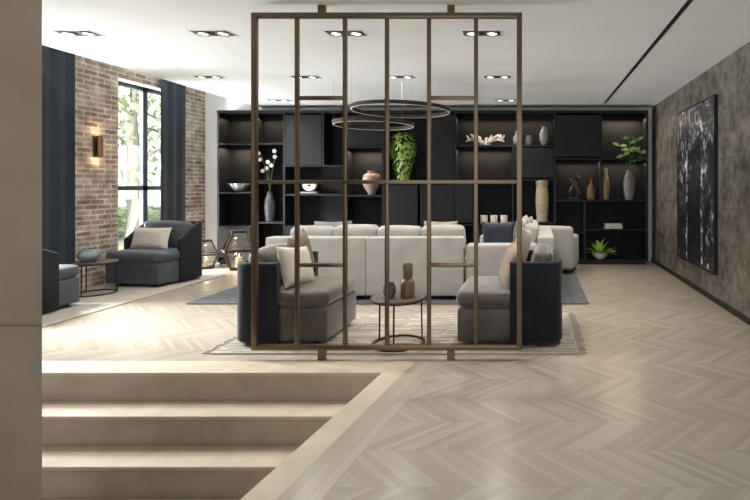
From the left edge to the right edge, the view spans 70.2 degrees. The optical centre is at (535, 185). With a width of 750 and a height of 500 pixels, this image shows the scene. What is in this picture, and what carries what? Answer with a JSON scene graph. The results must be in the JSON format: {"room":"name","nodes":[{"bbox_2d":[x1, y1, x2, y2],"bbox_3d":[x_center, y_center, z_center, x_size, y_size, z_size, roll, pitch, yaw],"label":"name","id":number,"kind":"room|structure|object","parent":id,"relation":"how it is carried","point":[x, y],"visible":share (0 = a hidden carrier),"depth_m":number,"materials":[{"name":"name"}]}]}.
{"room":"lounge","nodes":[
{"label":"lounge","id":0,"kind":"room"},
{"bbox_2d":[0,0,41,499],"bbox_3d":[-2.588,0.500,2.245,1.224,4.060,0.490,0,0,0],"label":"wall pillar","id":1,"kind":"structure","parent":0,"point":[20,20],"depth_m":2.00,"materials":[{"name":"brown paint"}]},
{"bbox_2d":[75,54,204,288],"bbox_3d":[-6.625,-0.330,4.125,0.350,3.600,11.250,0,0,0],"label":"wall","id":2,"kind":"structure","parent":0,"point":[96,82],"depth_m":7.46,"materials":[{"name":"brick"}]},
{"bbox_2d":[42,45,74,263],"bbox_3d":[-6.393,-0.235,6.520,0.115,3.379,0.820,0,0,0],"label":"curtain","id":3,"kind":"object","parent":2,"relation":"hanging from","point":[58,66],"visible":0.35,"depth_m":6.64,"materials":[{"name":"blue fabric"}]},
{"bbox_2d":[93,135,103,157],"bbox_3d":[-6.401,-0.580,7.330,0.099,0.320,0.100,0,0,0],"label":"wall sconce","id":4,"kind":"object","parent":2,"relation":"attached to","point":[98,141],"visible":1,"depth_m":7.30,"materials":[{"name":"brown metal"}]},
{"bbox_2d":[118,81,160,224],"bbox_3d":[-6.590,-0.125,8.460,0.320,3.090,1.480,0,0,0],"label":"window","id":5,"kind":"structure","parent":2,"relation":"in","point":[143,187],"depth_m":8.46,"materials":[{"name":"metal"}]},
{"bbox_2d":[161,79,185,220],"bbox_3d":[-6.393,-0.235,8.770,0.115,3.379,0.720,0,0,0],"label":"curtain","id":6,"kind":"object","parent":2,"relation":"hanging from","point":[173,95],"visible":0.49,"depth_m":8.74,"materials":[{"name":"blue fabric"}]},
{"bbox_2d":[42,377,376,399],"bbox_3d":[-3.835,2.015,4.067,5.230,1.030,0.265,0,0,0],"label":"stair riser","id":7,"kind":"structure","parent":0,"point":[53,388],"depth_m":3.94,"materials":[{"name":"beige stone"}]},
{"bbox_2d":[42,361,390,376],"bbox_3d":[-3.830,1.484,4.065,5.240,0.032,0.270,0,0,0],"label":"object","id":8,"kind":"structure","parent":7,"relation":"on","point":[49,368],"depth_m":4.04,"materials":[{"name":"beige stone"}]},
{"bbox_2d":[240,361,414,499],"bbox_3d":[-1.423,1.564,1.352,0.198,0.192,5.753,0,0,6],"label":"trim","id":9,"kind":"structure","parent":7,"relation":"attached to","point":[286,473],"depth_m":2.88,"materials":[{"name":"beige stone"}]},
{"bbox_2d":[42,261,749,499],"bbox_3d":[-2.095,1.570,4.125,8.710,0.200,11.250,0,0,0],"label":"floor","id":10,"kind":"structure","parent":0,"point":[656,406],"depth_m":3.49,"materials":[{"name":"brown wood"}]},
{"bbox_2d":[42,274,224,326],"bbox_3d":[-5.770,1.463,6.425,1.300,0.012,3.650,0,0,0],"label":"rug","id":11,"kind":"object","parent":10,"relation":"on","point":[127,293],"visible":0.48,"depth_m":6.53,"materials":[{"name":"beige carpet"}]},
{"bbox_2d":[42,249,79,312],"bbox_3d":[-5.930,0.988,5.745,0.780,0.939,0.830,0,0,0],"label":"armchair","id":12,"kind":"object","parent":11,"relation":"on","point":[60,286],"visible":0.28,"depth_m":5.79,"materials":[{"name":"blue fabric"}]},
{"bbox_2d":[59,264,78,279],"bbox_3d":[-5.930,1.032,5.819,0.742,0.194,0.682,0,0,0],"label":"seat cushion","id":13,"kind":"object","parent":12,"relation":"on","point":[66,271],"depth_m":5.98,"materials":[{"name":"grey fabric"}]},
{"bbox_2d":[70,259,118,296],"bbox_3d":[-5.980,1.238,6.780,0.500,0.437,0.500,0,0,0],"label":"side table","id":14,"kind":"object","parent":11,"relation":"on","point":[98,262],"visible":0.75,"depth_m":6.72,"materials":[{"name":"brown wood"}]},
{"bbox_2d":[76,247,100,261],"bbox_3d":[-6.030,0.927,6.740,0.260,0.185,0.260,0,0,0],"label":"pot","id":15,"kind":"object","parent":14,"relation":"on","point":[90,254],"visible":1,"depth_m":6.67,"materials":[{"name":"ceramic"}]},
{"bbox_2d":[105,220,201,285],"bbox_3d":[-5.782,0.998,7.585,0.960,0.919,0.830,0,0,7],"label":"armchair","id":16,"kind":"object","parent":11,"relation":"on","point":[182,260],"visible":0.88,"depth_m":7.36,"materials":[{"name":"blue fabric"}]},
{"bbox_2d":[106,248,179,262],"bbox_3d":[-5.791,1.032,7.512,0.922,0.194,0.682,0,0,7],"label":"seat cushion","id":17,"kind":"object","parent":16,"relation":"on","point":[144,255],"depth_m":7.22,"materials":[{"name":"grey fabric"}]},
{"bbox_2d":[130,227,171,248],"bbox_3d":[-5.810,0.790,7.540,0.640,0.330,0.172,0,0,7],"label":"pillow","id":18,"kind":"object","parent":16,"relation":"on","point":[152,238],"visible":0.99,"depth_m":7.48,"materials":[{"name":"beige fabric"}]},
{"bbox_2d":[144,220,192,247],"bbox_3d":[-5.754,0.772,7.808,0.800,0.468,0.241,0,0,7],"label":"cushion","id":19,"kind":"object","parent":16,"relation":"on","point":[179,228],"depth_m":7.72,"materials":[{"name":"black fabric"}]},
{"bbox_2d":[202,239,218,268],"bbox_3d":[-5.900,1.217,8.950,0.366,0.507,0.364,0,0,-35],"label":"lantern","id":20,"kind":"object","parent":10,"relation":"on","point":[204,240],"visible":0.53,"depth_m":8.91,"materials":[{"name":"brown metal"}]},
{"bbox_2d":[204,257,208,266],"bbox_3d":[-5.900,1.353,8.950,0.074,0.181,0.074,0,0,0],"label":"candle","id":21,"kind":"object","parent":20,"relation":"on","point":[206,261],"visible":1,"depth_m":8.92,"materials":[{"name":"beige wax"}]},
{"bbox_2d":[221,230,250,270],"bbox_3d":[-5.260,1.127,8.850,0.494,0.685,0.492,0,0,-38],"label":"lantern","id":22,"kind":"object","parent":10,"relation":"on","point":[224,250],"visible":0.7,"depth_m":8.81,"materials":[{"name":"brown metal"}]},
{"bbox_2d":[236,254,241,267],"bbox_3d":[-5.260,1.312,8.850,0.100,0.245,0.100,0,0,0],"label":"candle","id":23,"kind":"object","parent":22,"relation":"on","point":[238,258],"visible":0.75,"depth_m":8.81,"materials":[{"name":"beige wax"}]},
{"bbox_2d":[277,361,439,499],"bbox_3d":[-1.219,1.565,1.350,0.209,0.191,5.757,0,0,6],"label":"trim","id":24,"kind":"structure","parent":10,"relation":"attached to","point":[323,474],"depth_m":2.90,"materials":[{"name":"brown wood"}]},
{"bbox_2d":[251,5,521,359],"bbox_3d":[-1.263,-0.030,4.240,2.288,3.000,0.042,0,0,0],"label":"divider","id":25,"kind":"object","parent":10,"relation":"on","point":[322,13],"visible":1,"depth_m":4.22,"materials":[{"name":"brown metal"}]},
{"bbox_2d":[186,269,588,303],"bbox_3d":[-1.845,1.462,7.575,5.010,0.015,2.750,0,0,0],"label":"rug","id":26,"kind":"object","parent":10,"relation":"on","point":[572,291],"visible":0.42,"depth_m":6.52,"materials":[{"name":"grey carpet"}]},
{"bbox_2d":[266,224,465,298],"bbox_3d":[-2.190,0.982,6.864,2.526,0.945,1.016,0,0,0],"label":"sofa","id":27,"kind":"object","parent":26,"relation":"on","point":[366,242],"visible":0.6,"depth_m":6.36,"materials":[{"name":"grey fabric"}]},
{"bbox_2d":[290,225,334,235],"bbox_3d":[-2.962,0.764,6.680,0.601,0.474,0.258,0,0,0],"label":"cushion","id":28,"kind":"object","parent":27,"relation":"on","point":[311,230],"depth_m":6.57,"materials":[{"name":"grey fabric"}]},
{"bbox_2d":[314,221,351,226],"bbox_3d":[-2.850,0.730,6.980,0.520,0.481,0.222,0,0,-6],"label":"pillow","id":29,"kind":"object","parent":27,"relation":"on","point":[334,224],"visible":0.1,"depth_m":6.99,"materials":[{"name":"grey fabric"}]},
{"bbox_2d":[333,224,378,236],"bbox_3d":[-2.388,0.764,6.680,0.601,0.509,0.262,0,0,0],"label":"cushion","id":30,"kind":"object","parent":27,"relation":"on","point":[368,230],"depth_m":6.56,"materials":[{"name":"grey fabric"}]},
{"bbox_2d":[377,225,421,235],"bbox_3d":[-1.812,0.764,6.680,0.601,0.483,0.259,0,0,0],"label":"cushion","id":31,"kind":"object","parent":27,"relation":"on","point":[394,230],"depth_m":6.56,"materials":[{"name":"grey fabric"}]},
{"bbox_2d":[424,221,457,225],"bbox_3d":[-1.350,0.730,6.980,0.500,0.481,0.214,0,0,8],"label":"pillow","id":32,"kind":"object","parent":27,"relation":"on","point":[425,222],"visible":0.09,"depth_m":7.00,"materials":[{"name":"beige fabric"}]},
{"bbox_2d":[420,225,465,255],"bbox_3d":[-1.238,0.764,6.680,0.601,0.497,0.260,0,0,0],"label":"cushion","id":33,"kind":"object","parent":27,"relation":"on","point":[436,230],"depth_m":6.56,"materials":[{"name":"grey fabric"}]},
{"bbox_2d":[466,220,554,280],"bbox_3d":[-0.334,0.984,7.300,1.157,0.941,1.812,0,0,0],"label":"sofa","id":34,"kind":"object","parent":26,"relation":"on","point":[490,255],"visible":0.41,"depth_m":6.40,"materials":[{"name":"grey fabric"}]},
{"bbox_2d":[482,221,514,242],"bbox_3d":[-0.500,0.720,6.760,0.460,0.475,0.166,0,0,-12],"label":"pillow","id":35,"kind":"object","parent":34,"relation":"on","point":[492,232],"visible":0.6,"depth_m":6.71,"materials":[{"name":"blue fabric"}]},
{"bbox_2d":[513,216,532,241],"bbox_3d":[-0.200,0.670,6.950,0.204,0.485,0.500,0,0,22],"label":"pillow","id":36,"kind":"object","parent":34,"relation":"on","point":[525,221],"visible":0.28,"depth_m":6.77,"materials":[{"name":"fabric"}]},
{"bbox_2d":[524,223,538,242],"bbox_3d":[-0.090,0.754,6.985,0.258,0.482,0.640,0,0,0],"label":"cushion","id":37,"kind":"object","parent":34,"relation":"on","point":[534,227],"depth_m":6.69,"materials":[{"name":"grey fabric"}]},
{"bbox_2d":[539,225,578,273],"bbox_3d":[0.300,1.058,8.659,0.816,0.792,0.822,0,0,12],"label":"chair","id":38,"kind":"object","parent":26,"relation":"on","point":[566,242],"visible":0.49,"depth_m":8.22,"materials":[{"name":"fabric"}]},
{"bbox_2d":[202,313,586,353],"bbox_3d":[-1.239,1.462,5.055,3.399,0.013,1.390,0,0,0],"label":"rug","id":39,"kind":"object","parent":10,"relation":"on","point":[364,329],"visible":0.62,"depth_m":4.74,"materials":[{"name":"beige carpet"}]},
{"bbox_2d":[237,243,355,342],"bbox_3d":[-2.325,1.016,4.940,0.890,0.879,0.860,0,0,0],"label":"armchair","id":40,"kind":"object","parent":39,"relation":"on","point":[321,300],"visible":0.69,"depth_m":4.55,"materials":[{"name":"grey fabric"}]},
{"bbox_2d":[249,243,286,282],"bbox_3d":[-2.580,0.791,4.940,0.238,0.428,0.700,0,0,0],"label":"cushion","id":41,"kind":"object","parent":40,"relation":"on","point":[268,253],"depth_m":4.75,"materials":[{"name":"beige fabric"}]},
{"bbox_2d":[276,246,314,287],"bbox_3d":[-2.300,0.770,4.800,0.203,0.416,0.437,0,0,16],"label":"pillow","id":42,"kind":"object","parent":40,"relation":"on","point":[286,256],"visible":0.8,"depth_m":4.68,"materials":[{"name":"beige fabric"}]},
{"bbox_2d":[287,228,314,268],"bbox_3d":[-2.390,0.700,5.100,0.171,0.510,0.518,0,0,-7],"label":"pillow","id":43,"kind":"object","parent":40,"relation":"on","point":[304,240],"visible":0.39,"depth_m":5.12,"materials":[{"name":"beige fabric"}]},
{"bbox_2d":[278,276,355,306],"bbox_3d":[-2.251,1.031,4.940,0.742,0.194,0.822,0,0,0],"label":"seat cushion","id":44,"kind":"object","parent":40,"relation":"on","point":[326,291],"depth_m":4.63,"materials":[{"name":"beige fabric"}]},
{"bbox_2d":[370,291,425,351],"bbox_3d":[-1.270,1.238,4.620,0.500,0.437,0.500,0,0,0],"label":"side table","id":45,"kind":"object","parent":39,"relation":"on","point":[378,299],"visible":0.64,"depth_m":4.54,"materials":[{"name":"brown wood"}]},
{"bbox_2d":[383,281,395,297],"bbox_3d":[-1.340,0.947,4.570,0.116,0.145,0.116,0,0,0],"label":"vase","id":46,"kind":"object","parent":45,"relation":"on","point":[392,288],"visible":0.66,"depth_m":4.53,"materials":[{"name":"brown wood"}]},
{"bbox_2d":[400,263,414,297],"bbox_3d":[-1.180,0.867,4.600,0.130,0.305,0.130,0,0,0],"label":"vase","id":47,"kind":"object","parent":45,"relation":"on","point":[407,285],"visible":1,"depth_m":4.55,"materials":[{"name":"brown ceramic"}]},
{"bbox_2d":[457,242,561,343],"bbox_3d":[-0.250,1.012,4.940,0.990,0.889,0.900,0,0,0],"label":"armchair","id":48,"kind":"object","parent":39,"relation":"on","point":[542,269],"visible":0.97,"depth_m":4.53,"materials":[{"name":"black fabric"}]},
{"bbox_2d":[457,276,509,306],"bbox_3d":[-0.324,1.031,4.940,0.842,0.194,0.862,0,0,0],"label":"seat cushion","id":49,"kind":"object","parent":48,"relation":"on","point":[491,291],"depth_m":4.55,"materials":[{"name":"beige fabric"}]},
{"bbox_2d":[499,241,522,289],"bbox_3d":[-0.240,0.760,4.780,0.199,0.441,0.459,0,0,-12],"label":"pillow","id":50,"kind":"object","parent":48,"relation":"on","point":[511,253],"visible":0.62,"depth_m":4.65,"materials":[{"name":"beige fabric"}]},
{"bbox_2d":[515,226,531,261],"bbox_3d":[-0.150,0.650,5.120,0.181,0.506,0.518,0,0,8],"label":"pillow","id":51,"kind":"object","parent":48,"relation":"on","point":[526,233],"visible":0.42,"depth_m":4.99,"materials":[{"name":"beige fabric"}]},
{"bbox_2d":[531,242,553,261],"bbox_3d":[0.055,0.786,4.940,0.238,0.438,0.740,0,0,0],"label":"cushion","id":52,"kind":"object","parent":48,"relation":"on","point":[542,252],"depth_m":4.64,"materials":[{"name":"beige fabric"}]},
{"bbox_2d":[217,110,647,263],"bbox_3d":[-1.935,0.027,9.543,8.062,2.885,0.405,0,0,0],"label":"bookcase","id":53,"kind":"object","parent":10,"relation":"on","point":[579,143],"visible":0.67,"depth_m":9.72,"materials":[{"name":"black wood"}]},
{"bbox_2d":[227,183,250,190],"bbox_3d":[-5.643,0.027,9.510,0.428,0.150,0.260,0,0,0],"label":"decorative bowl","id":54,"kind":"object","parent":53,"relation":"on","point":[235,186],"visible":1,"depth_m":9.44,"materials":[{"name":"silver metal"}]},
{"bbox_2d":[259,149,276,221],"bbox_3d":[-5.092,-0.016,9.510,0.384,1.379,0.200,0,0,0],"label":"vase","id":55,"kind":"object","parent":53,"relation":"on","point":[269,205],"visible":0.91,"depth_m":9.46,"materials":[{"name":"grey ceramic"}]},
{"bbox_2d":[300,184,319,193],"bbox_3d":[-4.298,0.017,9.510,0.320,0.266,0.140,0,0,0],"label":"stone ornament","id":56,"kind":"object","parent":53,"relation":"on","point":[306,187],"visible":0.79,"depth_m":9.47,"materials":[{"name":"white stone"}]},
{"bbox_2d":[362,171,381,194],"bbox_3d":[-3.119,-0.062,9.510,0.360,0.460,0.360,0,0,0],"label":"urn vase","id":57,"kind":"object","parent":53,"relation":"on","point":[371,189],"visible":0.83,"depth_m":9.40,"materials":[{"name":"ceramic"}]},
{"bbox_2d":[396,153,408,179],"bbox_3d":[-2.524,-0.345,9.490,0.240,0.540,0.240,0,0,0],"label":"pot","id":58,"kind":"object","parent":53,"relation":"on","point":[402,165],"depth_m":9.42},
{"bbox_2d":[389,132,416,179],"bbox_3d":[-2.533,-0.528,9.496,0.552,0.959,0.362,0,0,0],"label":"pothos","id":59,"kind":"object","parent":53,"relation":"on","point":[403,165],"visible":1,"depth_m":9.43,"materials":[{"name":"green plant"}]},
{"bbox_2d":[480,215,487,223],"bbox_3d":[-0.983,0.623,9.450,0.136,0.175,0.136,0,0,0],"label":"pillar candle","id":60,"kind":"object","parent":53,"relation":"on","point":[483,218],"visible":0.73,"depth_m":9.39,"materials":[{"name":"beige wax"}]},
{"bbox_2d":[466,134,504,144],"bbox_3d":[-0.966,-0.879,9.499,0.746,0.225,0.161,0,0,0],"label":"ornament","id":61,"kind":"object","parent":53,"relation":"on","point":[490,139],"visible":0.88,"depth_m":9.48,"materials":[{"name":"white"}]},
{"bbox_2d":[490,215,497,222],"bbox_3d":[-0.794,0.623,9.450,0.136,0.175,0.136,0,0,0],"label":"pillar candle","id":62,"kind":"object","parent":53,"relation":"on","point":[493,218],"visible":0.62,"depth_m":9.39,"materials":[{"name":"beige wax"}]},
{"bbox_2d":[500,215,507,222],"bbox_3d":[-0.605,0.623,9.450,0.136,0.175,0.136,0,0,0],"label":"pillar candle","id":63,"kind":"object","parent":53,"relation":"on","point":[503,218],"visible":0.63,"depth_m":9.39,"materials":[{"name":"beige wax"}]},
{"bbox_2d":[513,131,516,144],"bbox_3d":[-0.361,-0.907,9.510,0.150,0.280,0.150,0,0,0],"label":"bottle vase","id":64,"kind":"object","parent":53,"relation":"on","point":[515,136],"visible":0.34,"depth_m":9.46,"materials":[{"name":"grey ceramic"}]},
{"bbox_2d":[525,135,532,144],"bbox_3d":[-0.133,-0.867,9.510,0.140,0.200,0.140,0,0,0],"label":"vase","id":65,"kind":"object","parent":53,"relation":"on","point":[528,141],"visible":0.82,"depth_m":9.46,"materials":[{"name":"grey ceramic"}]},
{"bbox_2d":[535,180,548,221],"bbox_3d":[0.113,0.283,9.450,0.250,0.780,0.250,0,0,0],"label":"vase","id":66,"kind":"object","parent":53,"relation":"on","point":[541,199],"visible":0.93,"depth_m":9.35,"materials":[{"name":"beige ceramic"}]},
{"bbox_2d":[539,126,548,144],"bbox_3d":[0.152,-0.947,9.510,0.180,0.360,0.180,0,0,0],"label":"vase","id":67,"kind":"object","parent":53,"relation":"on","point":[543,136],"visible":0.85,"depth_m":9.45,"materials":[{"name":"grey ceramic"}]},
{"bbox_2d":[568,175,580,199],"bbox_3d":[0.725,0.022,9.510,0.258,0.480,0.140,0,0,0],"label":"sculpture","id":68,"kind":"object","parent":53,"relation":"on","point":[573,184],"visible":1,"depth_m":9.48,"materials":[{"name":"black metal"}]},
{"bbox_2d":[587,178,594,199],"bbox_3d":[1.046,0.057,9.510,0.170,0.410,0.170,0,0,0],"label":"glass bottle","id":69,"kind":"object","parent":53,"relation":"on","point":[590,190],"visible":1,"depth_m":9.45,"materials":[{"name":"brown glass"}]},
{"bbox_2d":[592,251,607,259],"bbox_3d":[1.212,1.314,9.470,0.320,0.130,0.320,0,0,0],"label":"pot","id":70,"kind":"object","parent":53,"relation":"on","point":[600,255],"depth_m":9.36,"materials":[{"name":"white ceramic"}]},
{"bbox_2d":[586,239,615,259],"bbox_3d":[1.226,1.188,9.446,0.635,0.382,0.455,0,0,0],"label":"potted fern","id":71,"kind":"object","parent":53,"relation":"on","point":[599,252],"visible":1,"depth_m":9.39,"materials":[{"name":"green plant"}]},
{"bbox_2d":[602,168,608,199],"bbox_3d":[1.312,-0.038,9.510,0.170,0.600,0.170,0,0,0],"label":"slim vase","id":72,"kind":"object","parent":53,"relation":"on","point":[605,179],"visible":0.91,"depth_m":9.45,"materials":[{"name":"brown ceramic"}]},
{"bbox_2d":[603,225,622,228],"bbox_3d":[1.463,0.782,9.500,0.340,0.045,0.220,0,0,0],"label":"book","id":73,"kind":"object","parent":53,"relation":"on","point":[604,227],"visible":0.86,"depth_m":9.39,"materials":[{"name":"white paper"}]},
{"bbox_2d":[604,223,621,225],"bbox_3d":[1.463,0.737,9.500,0.300,0.045,0.220,0,0,-3],"label":"book","id":74,"kind":"object","parent":73,"relation":"on","point":[605,224],"visible":1,"depth_m":9.40,"materials":[{"name":"white paper"}]},
{"bbox_2d":[612,136,644,199],"bbox_3d":[1.779,-0.341,9.450,0.691,1.206,0.230,0,0,0],"label":"vase","id":75,"kind":"object","parent":53,"relation":"on","point":[628,182],"visible":0.99,"depth_m":9.39,"materials":[{"name":"grey ceramic"}]},
{"bbox_2d":[42,0,749,107],"bbox_3d":[-1.445,-1.830,5.525,7.810,0.600,8.450,0,0,0],"label":"ceiling","id":76,"kind":"structure","parent":0,"point":[576,53],"depth_m":5.41,"materials":[{"name":"paint"}]},
{"bbox_2d":[48,30,106,36],"bbox_3d":[-4.580,-1.523,5.000,0.400,0.014,0.200,0,0,0],"label":"recessed light","id":77,"kind":"object","parent":76,"relation":"in","point":[69,33],"visible":1,"depth_m":4.99,"materials":[{"name":"white paint"}]},
{"bbox_2d":[190,75,227,78],"bbox_3d":[-4.580,-1.523,7.000,0.400,0.014,0.200,0,0,0],"label":"recessed light","id":78,"kind":"object","parent":76,"relation":"in","point":[196,76],"visible":1,"depth_m":6.98,"materials":[{"name":"white paint"}]},
{"bbox_2d":[186,30,238,36],"bbox_3d":[-3.230,-1.523,5.000,0.400,0.014,0.200,0,0,0],"label":"recessed light","id":79,"kind":"object","parent":76,"relation":"in","point":[202,33],"visible":1,"depth_m":4.99,"materials":[{"name":"white paint"}]},
{"bbox_2d":[265,99,290,101],"bbox_3d":[-4.580,-1.523,8.900,0.400,0.014,0.200,0,0,0],"label":"recessed light","id":80,"kind":"object","parent":76,"relation":"in","point":[274,100],"visible":1,"depth_m":8.87,"materials":[{"name":"white paint"}]},
{"bbox_2d":[287,75,322,78],"bbox_3d":[-3.230,-1.523,7.000,0.400,0.014,0.200,0,0,0],"label":"recessed light","id":81,"kind":"object","parent":76,"relation":"in","point":[292,76],"visible":0.8,"depth_m":6.98,"materials":[{"name":"white paint"}]},
{"bbox_2d":[322,30,368,36],"bbox_3d":[-1.900,-1.523,5.000,0.400,0.014,0.200,0,0,0],"label":"recessed light","id":82,"kind":"object","parent":76,"relation":"in","point":[332,33],"visible":1,"depth_m":4.99,"materials":[{"name":"white paint"}]},
{"bbox_2d":[332,117,413,129],"bbox_3d":[-2.380,-1.206,7.350,1.152,0.649,1.152,0,0,0],"label":"ring chandelier","id":83,"kind":"object","parent":76,"relation":"hanging from","point":[410,125],"visible":0.92,"depth_m":7.15,"materials":[{"name":"brown metal"}]},
{"bbox_2d":[350,74,449,117],"bbox_3d":[-1.940,-1.300,7.200,1.392,0.459,1.392,0,0,0],"label":"ring chandelier","id":84,"kind":"object","parent":76,"relation":"hanging from","point":[353,105],"visible":0.94,"depth_m":6.91,"materials":[{"name":"brown metal"}]},
{"bbox_2d":[384,75,415,78],"bbox_3d":[-1.900,-1.523,7.000,0.400,0.014,0.200,0,0,0],"label":"recessed light","id":85,"kind":"object","parent":76,"relation":"in","point":[390,76],"visible":0.98,"depth_m":6.99,"materials":[{"name":"white paint"}]},
{"bbox_2d":[460,30,502,36],"bbox_3d":[-0.540,-1.523,5.000,0.400,0.014,0.200,0,0,0],"label":"recessed light","id":86,"kind":"object","parent":76,"relation":"in","point":[466,33],"visible":0.87,"depth_m":4.99,"materials":[{"name":"white paint"}]},
{"bbox_2d":[482,75,511,78],"bbox_3d":[-0.540,-1.523,7.000,0.400,0.014,0.200,0,0,0],"label":"recessed light","id":87,"kind":"object","parent":76,"relation":"in","point":[484,76],"visible":1,"depth_m":6.98,"materials":[{"name":"white paint"}]},
{"bbox_2d":[494,99,516,101],"bbox_3d":[-0.540,-1.523,8.900,0.400,0.014,0.200,0,0,0],"label":"recessed light","id":88,"kind":"object","parent":76,"relation":"in","point":[500,100],"visible":0.98,"depth_m":8.87,"materials":[{"name":"white paint"}]},
{"bbox_2d":[603,0,692,103],"bbox_3d":[1.270,-1.524,5.325,0.044,0.012,7.850,0,0,0],"label":"ceiling light slot","id":89,"kind":"object","parent":76,"relation":"attached to","point":[688,2],"visible":1,"depth_m":5.30,"materials":[{"name":"black metal"}]},
{"bbox_2d":[205,91,651,260],"bbox_3d":[-2.170,-0.330,9.850,9.260,3.600,0.200,0,0,0],"label":"wall","id":90,"kind":"structure","parent":0,"point":[213,102],"depth_m":9.75,"materials":[{"name":"white paint"}]},
{"bbox_2d":[652,41,749,317],"bbox_3d":[2.360,-0.030,4.125,0.200,3.000,11.250,0,0,0],"label":"wall","id":91,"kind":"structure","parent":0,"point":[729,78],"depth_m":6.06,"materials":[{"name":"concrete"}]},
{"bbox_2d":[677,94,717,274],"bbox_3d":[2.236,-0.018,7.030,0.045,2.244,1.644,0,0,0],"label":"wall art","id":92,"kind":"object","parent":91,"relation":"attached to","point":[697,125],"visible":1,"depth_m":6.78,"materials":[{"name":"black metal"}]},
{"bbox_2d":[651,258,749,325],"bbox_3d":[2.254,1.435,4.125,0.012,0.070,11.250,0,0,0],"label":"baseboard","id":93,"kind":"structure","parent":91,"relation":"attached to","point":[717,301],"depth_m":6.55,"materials":[{"name":"black metal"}]},
{"bbox_3d":[-2.760,2.600,1.250,3.080,0.140,5.500,0,0,0],"label":"floor","id":94,"kind":"structure","parent":0,"visible":0},
{"bbox_2d":[42,400,350,499],"bbox_3d":[-2.757,2.103,3.370,3.045,0.843,1.120,0,0,0],"label":"staircase","id":95,"kind":"structure","parent":94,"relation":"on","point":[92,449],"depth_m":3.65,"materials":[{"name":"beige wood"}]},
{"label":"outside","id":96,"kind":"structure","parent":0,"visible":0},
{"bbox_2d":[118,206,160,249],"bbox_3d":[-23.405,1.720,10.000,33.190,0.200,60.000,0,0,0],"label":"ground","id":97,"kind":"structure","parent":96,"point":[120,240],"depth_m":18.20,"materials":[{"name":"green plant"}]},
{"bbox_2d":[118,89,160,249],"bbox_3d":[-9.759,-1.141,12.040,3.233,5.538,3.007,0,0,-25],"label":"tree","id":98,"kind":"object","parent":97,"relation":"on","point":[132,144],"visible":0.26,"depth_m":12.02,"materials":[{"name":"green plant"}]},
{"bbox_2d":[118,205,160,237],"bbox_3d":[-12.988,1.176,17.994,1.462,1.168,10.454,0,0,0],"label":"hedge","id":99,"kind":"object","parent":97,"relation":"on","point":[155,215],"visible":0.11,"depth_m":16.09,"materials":[{"name":"green plant"}]},
{"bbox_2d":[118,86,160,219],"bbox_3d":[-14.526,-2.059,19.509,4.846,7.372,4.740,0,0,0],"label":"tree","id":100,"kind":"object","parent":97,"relation":"on","point":[138,95],"visible":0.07,"depth_m":19.18,"materials":[{"name":"green plant"}]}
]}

